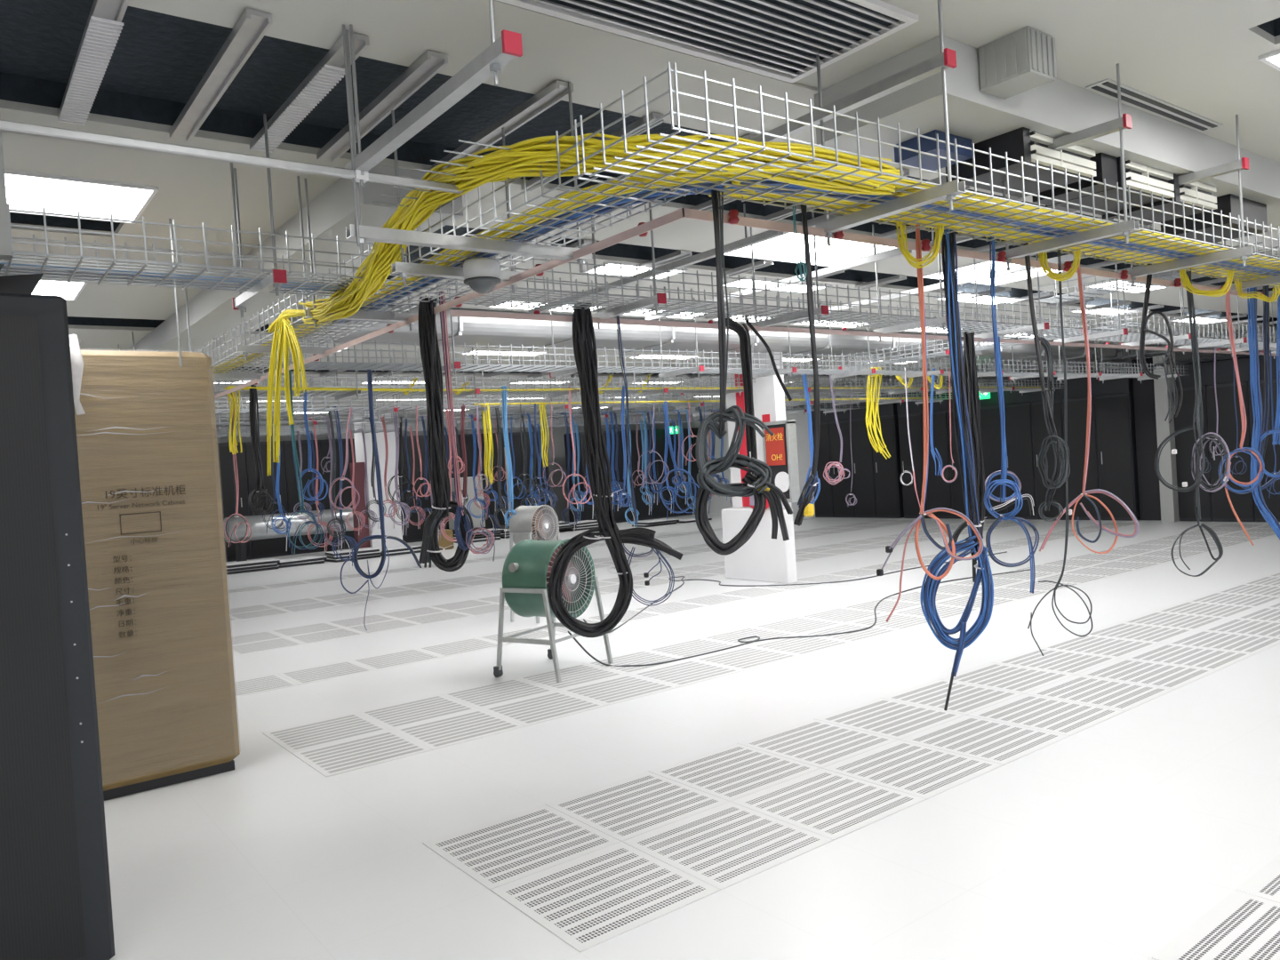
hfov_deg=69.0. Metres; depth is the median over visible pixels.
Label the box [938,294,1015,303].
diffuser
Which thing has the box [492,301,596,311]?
diffuser
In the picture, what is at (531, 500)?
cord
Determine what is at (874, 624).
cord
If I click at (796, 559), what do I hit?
floor
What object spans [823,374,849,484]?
cable bundle
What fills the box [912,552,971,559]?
floor
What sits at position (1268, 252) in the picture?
ceiling bar
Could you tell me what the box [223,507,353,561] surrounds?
pipe
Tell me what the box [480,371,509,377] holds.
ceiling bar
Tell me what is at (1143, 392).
tall cabinet
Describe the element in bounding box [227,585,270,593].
floor
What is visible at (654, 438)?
cord
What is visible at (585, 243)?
ceiling bar
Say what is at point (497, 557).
floor
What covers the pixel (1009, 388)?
hanger
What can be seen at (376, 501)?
cord
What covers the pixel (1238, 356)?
trim
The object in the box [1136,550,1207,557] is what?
floor
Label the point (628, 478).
cord
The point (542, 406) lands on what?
cable bundle
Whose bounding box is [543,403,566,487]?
cable
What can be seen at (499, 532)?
floor panel
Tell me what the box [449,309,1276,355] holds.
bar
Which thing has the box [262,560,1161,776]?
floor
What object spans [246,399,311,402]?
recessed light
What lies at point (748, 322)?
cable
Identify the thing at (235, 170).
rod
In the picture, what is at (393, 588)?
floor
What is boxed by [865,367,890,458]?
cable bundle
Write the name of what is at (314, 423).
hanger
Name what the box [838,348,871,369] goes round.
hanger
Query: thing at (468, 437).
tall cabinet
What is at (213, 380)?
recessed light
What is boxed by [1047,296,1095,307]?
ceiling bar
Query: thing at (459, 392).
loop
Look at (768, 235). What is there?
channel
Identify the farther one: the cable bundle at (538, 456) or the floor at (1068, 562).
the cable bundle at (538, 456)
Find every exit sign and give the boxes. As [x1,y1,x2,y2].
[669,414,679,433]
[978,364,990,399]
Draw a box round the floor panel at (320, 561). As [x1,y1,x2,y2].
[277,560,324,567]
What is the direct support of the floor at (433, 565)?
on the floor at (1109, 839)
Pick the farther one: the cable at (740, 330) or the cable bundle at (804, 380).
the cable bundle at (804, 380)
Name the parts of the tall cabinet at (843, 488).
header panel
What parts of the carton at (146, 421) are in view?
printed frame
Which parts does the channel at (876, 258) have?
threaded rod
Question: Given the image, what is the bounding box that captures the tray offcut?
[371,139,511,207]
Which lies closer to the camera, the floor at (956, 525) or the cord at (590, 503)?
the cord at (590, 503)
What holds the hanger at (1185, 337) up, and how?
hanging from the ceiling
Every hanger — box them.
[131,331,135,351]
[184,288,268,385]
[215,379,221,431]
[230,113,287,317]
[236,242,335,361]
[274,376,294,416]
[299,376,317,431]
[304,178,418,330]
[334,344,361,404]
[344,0,522,186]
[344,29,591,272]
[374,356,398,418]
[382,377,400,425]
[391,110,523,293]
[420,280,460,376]
[448,346,479,399]
[456,376,476,424]
[463,358,487,416]
[524,376,545,423]
[541,359,568,412]
[547,349,580,401]
[549,289,583,382]
[591,202,666,328]
[600,378,607,420]
[612,360,639,413]
[625,48,956,215]
[633,352,668,400]
[640,377,663,418]
[657,297,703,382]
[675,364,703,411]
[680,361,710,397]
[692,379,714,419]
[708,354,743,399]
[750,207,828,331]
[750,304,796,383]
[784,356,811,394]
[784,364,813,408]
[785,379,807,414]
[796,113,1132,227]
[816,0,965,246]
[823,378,846,415]
[829,311,875,383]
[832,375,859,406]
[834,357,868,398]
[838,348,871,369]
[873,234,946,341]
[876,369,903,405]
[888,358,922,397]
[896,315,943,380]
[915,369,943,406]
[929,157,1249,253]
[936,360,967,396]
[945,312,981,359]
[973,253,1049,345]
[976,324,1003,376]
[979,360,1014,396]
[996,63,1139,270]
[1008,329,1055,383]
[1019,361,1047,393]
[1053,262,1127,349]
[1056,338,1101,383]
[1080,282,1112,334]
[1098,330,1143,383]
[1119,270,1191,351]
[1127,114,1255,287]
[1137,341,1179,383]
[1178,288,1247,354]
[1218,240,1279,293]
[1225,309,1276,356]
[1271,302,1276,358]
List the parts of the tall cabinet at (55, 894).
door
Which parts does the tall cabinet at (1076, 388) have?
header panel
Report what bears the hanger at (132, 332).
hanging from the ceiling
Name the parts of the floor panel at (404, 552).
floor panel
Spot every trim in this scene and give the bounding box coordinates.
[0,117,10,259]
[9,212,120,231]
[67,316,274,331]
[211,367,900,375]
[339,224,485,286]
[349,462,370,548]
[452,0,817,96]
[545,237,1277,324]
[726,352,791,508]
[734,374,770,506]
[792,349,1275,408]
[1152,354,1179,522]
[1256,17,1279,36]
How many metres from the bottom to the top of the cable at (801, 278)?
0.271 m
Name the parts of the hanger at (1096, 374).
threaded rod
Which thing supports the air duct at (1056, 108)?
attached to the ceiling
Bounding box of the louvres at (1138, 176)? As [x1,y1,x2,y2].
[1045,156,1174,215]
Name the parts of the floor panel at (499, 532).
floor panel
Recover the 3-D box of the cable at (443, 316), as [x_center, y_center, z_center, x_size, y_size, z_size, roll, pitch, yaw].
[-0.820,-0.251,4.425,0.186,1.298,0.098,-4,1,-12]
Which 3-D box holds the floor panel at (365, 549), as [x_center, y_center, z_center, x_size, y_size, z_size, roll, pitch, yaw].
[-5.673,1.413,18.362,0.900,0.055,0.600,-4,1,-33]
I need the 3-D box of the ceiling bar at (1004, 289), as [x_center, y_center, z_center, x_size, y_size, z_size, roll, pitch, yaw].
[3.354,-1.812,9.039,0.100,0.030,0.480,-4,1,-37]
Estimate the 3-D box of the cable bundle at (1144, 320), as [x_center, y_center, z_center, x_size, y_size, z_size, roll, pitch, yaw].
[2.639,-0.697,4.735,0.180,0.824,0.089,-3,1,40]
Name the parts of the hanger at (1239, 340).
threaded rod, threaded rod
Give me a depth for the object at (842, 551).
14.05 m
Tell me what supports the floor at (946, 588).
on the floor at (1109, 839)
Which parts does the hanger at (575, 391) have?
threaded rod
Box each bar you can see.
[57,0,129,125]
[168,8,271,141]
[249,32,368,152]
[316,50,447,162]
[319,369,346,376]
[377,370,405,376]
[426,80,573,174]
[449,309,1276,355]
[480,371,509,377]
[520,112,663,191]
[527,372,549,377]
[544,239,597,259]
[613,372,640,377]
[618,133,757,195]
[638,249,691,269]
[686,373,719,378]
[688,198,736,211]
[722,259,773,277]
[759,168,909,221]
[799,270,844,283]
[854,274,906,289]
[874,195,1023,238]
[960,287,1011,299]
[967,216,1114,252]
[1006,291,1054,303]
[1020,224,1152,258]
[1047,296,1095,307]
[1080,241,1218,268]
[1085,300,1131,311]
[1110,245,1246,272]
[1119,304,1164,313]
[1143,250,1271,277]
[1151,308,1188,317]
[1177,311,1221,319]
[1192,279,1225,285]
[1204,313,1247,322]
[1232,316,1270,324]
[1238,286,1271,291]
[1256,320,1277,326]
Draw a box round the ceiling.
[0,0,1279,422]
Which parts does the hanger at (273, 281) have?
threaded rod, threaded rod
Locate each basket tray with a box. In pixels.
[0,203,374,296]
[192,119,689,391]
[213,375,1063,396]
[214,391,951,414]
[215,401,866,425]
[216,414,719,438]
[269,337,1189,377]
[432,255,1276,351]
[539,306,1151,414]
[572,61,1279,288]
[784,327,1277,398]
[1032,241,1279,303]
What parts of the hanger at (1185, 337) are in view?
threaded rod, threaded rod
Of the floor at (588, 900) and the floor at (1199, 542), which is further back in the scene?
the floor at (1199, 542)
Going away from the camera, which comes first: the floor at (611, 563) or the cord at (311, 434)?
the floor at (611, 563)
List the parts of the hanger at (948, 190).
threaded rod, threaded rod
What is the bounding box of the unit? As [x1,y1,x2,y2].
[945,127,1096,197]
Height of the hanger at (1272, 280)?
0.705 m
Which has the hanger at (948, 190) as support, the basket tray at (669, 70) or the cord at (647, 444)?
the basket tray at (669, 70)
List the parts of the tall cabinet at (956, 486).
header panel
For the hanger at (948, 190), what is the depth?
3.08 m
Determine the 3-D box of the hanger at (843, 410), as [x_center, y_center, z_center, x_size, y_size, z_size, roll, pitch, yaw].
[4.014,-1.713,19.279,0.040,0.705,0.590,-4,1,-37]
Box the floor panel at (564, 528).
[559,526,573,529]
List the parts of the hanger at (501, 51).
threaded rod, threaded rod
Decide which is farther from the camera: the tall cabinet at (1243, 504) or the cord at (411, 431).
the cord at (411, 431)
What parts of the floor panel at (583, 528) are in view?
floor panel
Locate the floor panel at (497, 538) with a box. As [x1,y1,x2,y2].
[453,536,500,543]
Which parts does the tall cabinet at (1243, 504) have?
header panel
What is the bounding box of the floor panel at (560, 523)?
[558,521,568,525]
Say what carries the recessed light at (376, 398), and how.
in the ceiling
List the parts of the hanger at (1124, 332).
threaded rod, threaded rod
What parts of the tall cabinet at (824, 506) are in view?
header panel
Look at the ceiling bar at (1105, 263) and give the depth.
7.87 m
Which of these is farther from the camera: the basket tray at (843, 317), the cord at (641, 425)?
the cord at (641, 425)
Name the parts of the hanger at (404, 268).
threaded rod, threaded rod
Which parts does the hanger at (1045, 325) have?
threaded rod, threaded rod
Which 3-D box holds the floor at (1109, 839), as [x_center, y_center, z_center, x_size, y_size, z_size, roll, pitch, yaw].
[-0.436,1.394,11.294,21.700,0.080,25.200,-4,1,-37]
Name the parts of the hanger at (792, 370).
threaded rod, threaded rod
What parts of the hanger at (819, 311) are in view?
threaded rod, threaded rod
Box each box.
[761,419,799,502]
[893,129,972,170]
[1032,152,1117,205]
[1160,193,1267,244]
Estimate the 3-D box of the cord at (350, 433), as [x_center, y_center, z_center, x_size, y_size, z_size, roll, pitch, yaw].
[-4.952,0.038,16.026,0.327,1.840,0.194,-4,1,-34]
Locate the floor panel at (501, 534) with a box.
[497,533,509,536]
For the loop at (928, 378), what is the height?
0.199 m
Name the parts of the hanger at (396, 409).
threaded rod, threaded rod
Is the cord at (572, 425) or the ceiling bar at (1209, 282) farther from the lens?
the cord at (572, 425)
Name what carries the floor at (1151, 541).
on the floor at (1109, 839)
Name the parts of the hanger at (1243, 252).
threaded rod, threaded rod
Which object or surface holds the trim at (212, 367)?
attached to the ceiling
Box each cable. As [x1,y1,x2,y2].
[0,263,339,290]
[212,167,1279,373]
[224,385,1040,391]
[224,391,251,546]
[227,388,242,454]
[248,384,273,515]
[286,369,323,554]
[296,389,327,505]
[331,179,1279,322]
[340,369,421,630]
[387,416,415,503]
[439,290,495,561]
[473,397,930,405]
[473,405,490,493]
[491,420,505,482]
[504,415,526,498]
[517,404,535,495]
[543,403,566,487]
[562,386,591,507]
[615,306,674,606]
[637,401,669,487]
[695,189,792,555]
[703,400,717,474]
[707,179,1279,286]
[724,312,757,476]
[742,316,791,400]
[792,202,807,281]
[793,204,820,526]
[876,224,983,622]
[899,367,919,506]
[929,368,942,475]
[984,236,1039,593]
[984,336,1034,515]
[1023,242,1070,521]
[1027,248,1092,655]
[1038,334,1056,458]
[1039,258,1139,553]
[1154,268,1230,492]
[1171,271,1223,576]
[1209,351,1224,457]
[1217,282,1264,545]
[1230,365,1247,476]
[1265,349,1279,497]
[1272,288,1279,444]
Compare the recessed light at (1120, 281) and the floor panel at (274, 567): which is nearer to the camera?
the recessed light at (1120, 281)
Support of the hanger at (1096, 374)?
hanging from the ceiling
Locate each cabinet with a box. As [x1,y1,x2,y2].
[0,264,115,959]
[217,442,252,561]
[244,440,290,559]
[282,440,326,554]
[320,438,355,550]
[397,435,432,543]
[438,434,463,529]
[448,476,485,529]
[464,432,496,528]
[491,432,524,528]
[519,431,551,505]
[563,431,607,521]
[606,430,635,522]
[631,429,660,520]
[655,429,683,518]
[680,427,699,515]
[810,405,834,517]
[827,404,855,517]
[848,401,877,518]
[870,401,903,518]
[896,394,927,518]
[920,392,952,519]
[945,392,972,519]
[979,392,1007,519]
[1003,382,1037,519]
[1029,379,1065,519]
[1060,376,1101,519]
[1131,357,1161,520]
[1172,362,1213,521]
[1204,358,1255,521]
[1246,355,1279,522]
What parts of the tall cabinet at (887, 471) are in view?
header panel, door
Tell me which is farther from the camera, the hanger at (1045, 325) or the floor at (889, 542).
the floor at (889, 542)
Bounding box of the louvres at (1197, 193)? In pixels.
[1102,173,1217,224]
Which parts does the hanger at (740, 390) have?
threaded rod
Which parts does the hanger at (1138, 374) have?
threaded rod, threaded rod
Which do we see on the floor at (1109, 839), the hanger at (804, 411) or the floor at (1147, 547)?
the floor at (1147, 547)
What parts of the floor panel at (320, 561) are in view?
floor panel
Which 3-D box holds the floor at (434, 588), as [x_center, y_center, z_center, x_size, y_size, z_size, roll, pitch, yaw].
[-2.703,1.470,12.712,0.597,0.003,0.597,-4,1,-37]
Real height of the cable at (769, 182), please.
0.023 m
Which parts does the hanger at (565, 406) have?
threaded rod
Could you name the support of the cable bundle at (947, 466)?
hanging from the basket tray at (329, 365)
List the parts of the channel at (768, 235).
threaded rod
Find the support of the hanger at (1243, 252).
hanging from the ceiling
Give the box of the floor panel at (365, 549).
[325,547,379,556]
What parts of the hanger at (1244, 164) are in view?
threaded rod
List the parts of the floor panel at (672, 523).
floor panel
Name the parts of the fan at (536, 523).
leg, leg, motor plate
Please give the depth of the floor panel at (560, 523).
22.33 m
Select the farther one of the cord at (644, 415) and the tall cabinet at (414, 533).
the tall cabinet at (414, 533)
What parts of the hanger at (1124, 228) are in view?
threaded rod, threaded rod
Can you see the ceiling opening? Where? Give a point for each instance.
(157, 61)
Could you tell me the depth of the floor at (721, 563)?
13.45 m
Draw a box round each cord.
[271,407,291,551]
[293,430,311,527]
[307,416,333,551]
[307,430,324,523]
[321,416,343,553]
[326,407,345,549]
[332,406,357,569]
[345,428,365,535]
[356,429,376,530]
[362,416,386,528]
[379,416,397,528]
[388,406,411,535]
[396,428,411,520]
[407,426,425,528]
[418,416,431,520]
[423,416,443,540]
[440,405,458,541]
[443,425,455,501]
[451,426,468,506]
[466,415,487,525]
[472,415,489,519]
[480,413,499,537]
[487,424,497,501]
[494,408,511,538]
[496,432,508,511]
[518,413,535,505]
[523,413,541,505]
[526,423,537,505]
[528,424,544,504]
[535,423,549,504]
[537,407,557,509]
[560,411,580,528]
[564,411,582,522]
[567,569,1030,666]
[568,422,580,509]
[575,423,584,511]
[583,463,595,519]
[583,551,1007,633]
[600,412,617,511]
[601,422,616,496]
[606,410,623,509]
[608,422,620,497]
[611,410,626,503]
[624,402,639,527]
[635,410,654,514]
[639,420,649,501]
[641,419,655,511]
[644,409,660,504]
[644,410,659,501]
[659,404,676,513]
[668,419,680,492]
[673,410,690,503]
[673,420,687,490]
[679,420,688,497]
[680,408,695,519]
[698,406,711,514]
[705,409,722,496]
[708,430,714,499]
[711,430,719,480]
[712,409,729,500]
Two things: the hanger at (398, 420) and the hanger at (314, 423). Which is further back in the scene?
the hanger at (398, 420)
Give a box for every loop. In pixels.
[403,377,417,394]
[454,381,470,394]
[599,374,613,393]
[638,373,650,392]
[896,221,943,268]
[896,375,912,387]
[927,375,943,389]
[1038,248,1080,280]
[1179,269,1233,296]
[1233,276,1279,302]
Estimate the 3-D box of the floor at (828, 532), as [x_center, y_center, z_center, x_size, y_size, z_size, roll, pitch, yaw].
[3.496,0.987,17.421,0.597,0.003,0.597,-4,1,-37]
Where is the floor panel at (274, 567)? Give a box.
[226,566,278,575]
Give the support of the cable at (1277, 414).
hanging from the basket tray at (669, 70)
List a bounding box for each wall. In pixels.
[216,414,652,521]
[655,331,1276,513]
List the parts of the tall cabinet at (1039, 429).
header panel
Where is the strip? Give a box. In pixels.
[504,447,511,516]
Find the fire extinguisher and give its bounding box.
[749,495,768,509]
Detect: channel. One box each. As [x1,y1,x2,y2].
[528,203,783,313]
[645,224,911,319]
[771,254,1087,326]
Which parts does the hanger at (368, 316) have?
threaded rod, threaded rod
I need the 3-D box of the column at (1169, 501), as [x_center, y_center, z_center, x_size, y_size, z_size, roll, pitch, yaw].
[8.691,-0.681,15.381,0.200,2.750,0.200,-4,1,-37]
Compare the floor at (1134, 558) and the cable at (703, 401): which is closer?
the floor at (1134, 558)
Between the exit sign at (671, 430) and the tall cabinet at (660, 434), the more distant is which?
the tall cabinet at (660, 434)
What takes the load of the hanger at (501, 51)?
hanging from the ceiling
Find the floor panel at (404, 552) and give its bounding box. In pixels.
[380,548,421,556]
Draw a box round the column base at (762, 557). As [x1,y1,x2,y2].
[721,508,797,583]
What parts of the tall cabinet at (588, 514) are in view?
door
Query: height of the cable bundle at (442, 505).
1.328 m
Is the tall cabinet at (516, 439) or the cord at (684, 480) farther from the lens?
the tall cabinet at (516, 439)
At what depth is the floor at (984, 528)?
16.18 m
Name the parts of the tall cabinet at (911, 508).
header panel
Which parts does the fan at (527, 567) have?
leg, leg, leg, leg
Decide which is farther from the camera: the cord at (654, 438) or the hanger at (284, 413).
the cord at (654, 438)
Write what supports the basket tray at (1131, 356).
hanging from the ceiling
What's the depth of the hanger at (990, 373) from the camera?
11.38 m
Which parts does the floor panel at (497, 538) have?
floor panel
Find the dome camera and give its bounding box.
[463,257,500,293]
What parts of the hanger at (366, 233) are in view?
threaded rod, threaded rod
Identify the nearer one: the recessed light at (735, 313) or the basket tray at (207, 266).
the basket tray at (207, 266)
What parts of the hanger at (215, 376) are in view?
threaded rod, threaded rod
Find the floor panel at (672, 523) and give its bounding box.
[632,521,676,527]
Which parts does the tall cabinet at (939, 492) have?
header panel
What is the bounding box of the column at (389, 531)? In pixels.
[352,410,403,549]
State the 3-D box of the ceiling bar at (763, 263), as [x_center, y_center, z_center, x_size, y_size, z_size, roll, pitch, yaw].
[0.811,-1.614,7.107,0.100,0.030,0.480,-4,1,-37]
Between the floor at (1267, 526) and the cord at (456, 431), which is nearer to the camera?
the floor at (1267, 526)
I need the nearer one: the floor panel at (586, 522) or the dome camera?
the dome camera
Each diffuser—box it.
[364,382,424,383]
[465,351,543,355]
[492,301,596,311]
[624,309,702,318]
[635,354,695,359]
[717,315,769,321]
[727,280,823,292]
[795,320,865,327]
[906,327,947,332]
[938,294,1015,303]
[1073,308,1126,315]
[1267,54,1279,65]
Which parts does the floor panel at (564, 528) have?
floor panel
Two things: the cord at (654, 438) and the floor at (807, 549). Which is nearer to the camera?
the floor at (807, 549)
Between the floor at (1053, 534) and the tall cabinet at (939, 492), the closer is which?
the floor at (1053, 534)
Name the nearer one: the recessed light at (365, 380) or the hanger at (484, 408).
the hanger at (484, 408)
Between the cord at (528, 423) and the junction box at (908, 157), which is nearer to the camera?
the junction box at (908, 157)
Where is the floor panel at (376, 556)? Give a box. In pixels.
[324,554,380,562]
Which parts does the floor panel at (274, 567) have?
floor panel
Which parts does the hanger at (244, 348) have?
threaded rod, threaded rod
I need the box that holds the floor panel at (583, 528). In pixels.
[568,526,598,531]
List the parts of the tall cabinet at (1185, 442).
header panel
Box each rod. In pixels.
[168,218,182,366]
[233,168,246,312]
[296,176,308,300]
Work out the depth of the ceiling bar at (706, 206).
5.25 m
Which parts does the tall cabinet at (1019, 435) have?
header panel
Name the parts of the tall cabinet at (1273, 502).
header panel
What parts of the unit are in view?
casing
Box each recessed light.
[4,168,158,223]
[32,277,87,300]
[213,379,258,383]
[246,344,350,351]
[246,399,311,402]
[294,411,327,413]
[360,380,424,383]
[376,398,426,400]
[459,349,547,356]
[486,298,605,311]
[500,397,526,399]
[508,380,572,383]
[583,261,687,279]
[624,307,713,319]
[627,353,701,359]
[630,381,685,383]
[711,312,784,323]
[722,276,832,293]
[724,232,896,266]
[782,357,822,361]
[791,319,875,327]
[865,360,919,363]
[906,325,962,333]
[922,260,1063,285]
[934,291,1019,304]
[1006,332,1046,337]
[1071,306,1139,315]
[1084,279,1168,293]
[1170,316,1226,324]
[1258,48,1279,71]
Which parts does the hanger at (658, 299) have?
threaded rod, threaded rod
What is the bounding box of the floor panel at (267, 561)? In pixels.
[225,558,279,567]
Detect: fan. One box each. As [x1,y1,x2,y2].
[493,538,613,682]
[509,504,559,623]
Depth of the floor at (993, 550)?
12.91 m
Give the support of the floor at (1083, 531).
on the floor at (1109, 839)
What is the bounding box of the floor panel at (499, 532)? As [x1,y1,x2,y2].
[453,531,500,536]
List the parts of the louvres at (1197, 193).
casing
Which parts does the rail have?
threaded rod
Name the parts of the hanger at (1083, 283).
threaded rod, threaded rod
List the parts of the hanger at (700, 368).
threaded rod, threaded rod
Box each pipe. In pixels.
[214,208,1277,399]
[223,507,353,561]
[288,305,1116,363]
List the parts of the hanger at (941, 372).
threaded rod, threaded rod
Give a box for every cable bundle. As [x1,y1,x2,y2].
[262,420,288,532]
[266,133,900,475]
[320,424,335,474]
[328,406,359,514]
[399,418,421,512]
[413,405,431,499]
[418,295,473,571]
[448,406,464,475]
[460,403,467,498]
[480,402,493,485]
[501,384,516,527]
[528,403,551,503]
[539,401,549,467]
[547,303,683,637]
[616,385,631,507]
[632,413,647,487]
[660,400,699,518]
[681,401,696,464]
[718,191,728,422]
[801,374,820,503]
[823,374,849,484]
[845,384,856,506]
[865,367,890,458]
[920,229,993,710]
[941,367,957,482]
[952,326,985,582]
[1139,263,1182,423]
[1200,429,1211,472]
[1240,287,1279,539]
[1259,285,1269,485]
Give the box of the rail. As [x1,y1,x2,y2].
[0,24,463,246]
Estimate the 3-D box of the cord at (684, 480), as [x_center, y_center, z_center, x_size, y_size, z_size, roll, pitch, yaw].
[0.829,-0.525,20.418,0.293,1.614,0.196,-4,1,-23]
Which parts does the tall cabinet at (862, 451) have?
header panel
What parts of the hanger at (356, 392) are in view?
threaded rod, threaded rod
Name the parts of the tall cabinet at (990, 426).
header panel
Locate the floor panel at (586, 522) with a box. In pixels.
[568,520,597,525]
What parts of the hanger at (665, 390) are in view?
threaded rod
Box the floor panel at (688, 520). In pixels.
[676,517,711,523]
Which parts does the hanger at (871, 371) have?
threaded rod, threaded rod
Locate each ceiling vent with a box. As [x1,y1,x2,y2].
[496,0,919,83]
[1085,78,1223,131]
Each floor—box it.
[104,512,1279,959]
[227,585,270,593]
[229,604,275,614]
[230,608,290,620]
[231,606,471,655]
[234,627,563,696]
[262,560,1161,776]
[262,580,310,588]
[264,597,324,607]
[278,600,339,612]
[300,576,349,583]
[310,592,367,600]
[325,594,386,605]
[339,571,384,578]
[354,585,411,594]
[370,589,430,598]
[380,567,421,573]
[396,580,450,589]
[408,563,436,568]
[412,583,471,591]
[422,584,1279,951]
[428,599,495,610]
[435,576,488,583]
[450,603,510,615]
[454,577,502,586]
[464,559,483,563]
[471,571,502,577]
[472,555,506,560]
[474,595,505,603]
[531,617,599,633]
[583,609,664,623]
[587,542,623,546]
[592,557,612,563]
[592,591,609,596]
[593,563,614,568]
[593,584,647,593]
[595,560,644,565]
[597,575,655,583]
[598,581,619,586]
[604,553,652,559]
[627,554,673,560]
[629,586,790,615]
[632,569,691,577]
[632,577,685,586]
[633,550,665,554]
[653,551,703,556]
[654,536,671,539]
[658,572,721,579]
[660,533,692,536]
[668,564,722,572]
[672,545,703,551]
[681,530,700,534]
[684,547,712,552]
[686,543,709,547]
[692,567,725,575]
[699,560,724,567]
[712,528,722,531]
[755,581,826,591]
[793,529,823,534]
[794,534,828,537]
[795,547,837,552]
[795,552,808,555]
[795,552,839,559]
[795,558,813,562]
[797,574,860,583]
[802,527,842,530]
[804,530,847,535]
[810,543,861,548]
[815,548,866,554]
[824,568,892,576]
[828,524,861,527]
[829,528,869,531]
[839,539,887,544]
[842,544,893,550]
[848,521,879,525]
[848,525,890,528]
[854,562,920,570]
[863,536,907,540]
[864,540,914,545]
[866,519,899,522]
[867,522,908,525]
[886,520,927,522]
[886,533,931,536]
[886,558,948,565]
[891,536,941,542]
[905,529,944,533]
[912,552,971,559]
[915,584,995,595]
[918,533,962,537]
[927,526,967,530]
[936,530,983,534]
[948,577,1028,587]
[949,524,987,527]
[953,527,1000,530]
[956,549,999,554]
[983,524,1022,527]
[983,544,1022,550]
[984,520,1009,524]
[989,570,1055,580]
[991,540,1043,545]
[995,520,1038,524]
[1009,564,1082,573]
[1010,536,1064,541]
[1034,532,1087,537]
[1038,559,1109,567]
[1054,528,1103,533]
[1063,553,1132,560]
[1073,525,1124,529]
[1088,548,1155,555]
[1093,522,1143,526]
[1112,544,1177,550]
[1112,555,1186,563]
[1132,539,1197,544]
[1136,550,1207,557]
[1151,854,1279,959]
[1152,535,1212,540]
[1159,544,1228,551]
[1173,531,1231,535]
[1180,540,1246,546]
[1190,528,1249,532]
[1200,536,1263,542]
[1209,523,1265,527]
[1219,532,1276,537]
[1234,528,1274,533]
[1239,576,1279,586]
[1254,524,1271,528]
[1261,600,1279,608]
[1264,570,1279,576]
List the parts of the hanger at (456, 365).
threaded rod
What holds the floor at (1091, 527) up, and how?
on the floor at (1109, 839)
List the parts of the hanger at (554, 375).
threaded rod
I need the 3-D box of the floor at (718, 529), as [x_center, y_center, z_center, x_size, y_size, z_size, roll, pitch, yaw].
[1.686,1.057,19.812,0.597,0.003,0.597,-4,1,-37]
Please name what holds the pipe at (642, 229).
attached to the hanger at (948, 190)
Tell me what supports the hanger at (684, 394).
hanging from the ceiling
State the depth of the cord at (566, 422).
15.06 m
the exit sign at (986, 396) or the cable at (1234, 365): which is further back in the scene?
the exit sign at (986, 396)
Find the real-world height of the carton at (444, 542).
0.400 m
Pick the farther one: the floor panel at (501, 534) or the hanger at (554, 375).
the floor panel at (501, 534)
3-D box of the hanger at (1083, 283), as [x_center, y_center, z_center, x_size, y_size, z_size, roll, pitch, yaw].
[4.467,-1.637,9.073,0.612,0.530,0.048,-4,1,-37]
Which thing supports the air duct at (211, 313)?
attached to the ceiling
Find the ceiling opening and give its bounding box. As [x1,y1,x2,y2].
[0,0,1279,294]
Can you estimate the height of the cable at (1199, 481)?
1.221 m
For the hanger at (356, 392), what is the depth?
8.66 m
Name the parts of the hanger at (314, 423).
threaded rod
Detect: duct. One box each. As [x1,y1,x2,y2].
[128,164,463,356]
[813,35,1279,249]
[978,25,1056,99]
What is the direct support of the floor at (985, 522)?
on the floor at (1109, 839)
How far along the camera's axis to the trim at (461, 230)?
6.45 m
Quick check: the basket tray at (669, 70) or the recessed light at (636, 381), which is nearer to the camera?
the basket tray at (669, 70)
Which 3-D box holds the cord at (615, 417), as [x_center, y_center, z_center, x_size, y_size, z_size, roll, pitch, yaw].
[-0.413,-0.359,15.710,0.277,1.618,0.196,-4,1,-32]
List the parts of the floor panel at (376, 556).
floor panel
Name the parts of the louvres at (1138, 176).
casing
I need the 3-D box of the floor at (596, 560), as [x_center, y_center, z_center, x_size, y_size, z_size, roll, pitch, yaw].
[-0.681,1.298,15.001,0.597,0.003,0.597,-4,1,-37]
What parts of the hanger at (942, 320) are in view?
threaded rod, threaded rod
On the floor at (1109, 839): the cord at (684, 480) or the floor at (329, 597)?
the floor at (329, 597)
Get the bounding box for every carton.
[69,334,239,800]
[438,528,453,550]
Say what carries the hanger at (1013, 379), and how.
hanging from the ceiling
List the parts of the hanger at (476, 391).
threaded rod, threaded rod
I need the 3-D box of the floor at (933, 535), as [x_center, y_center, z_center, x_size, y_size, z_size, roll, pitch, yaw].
[4.945,0.931,15.508,0.597,0.003,0.597,-4,1,-37]
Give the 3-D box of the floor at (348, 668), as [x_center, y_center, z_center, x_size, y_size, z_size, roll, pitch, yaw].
[-2.075,1.520,7.916,2.997,0.003,0.597,-4,1,-37]

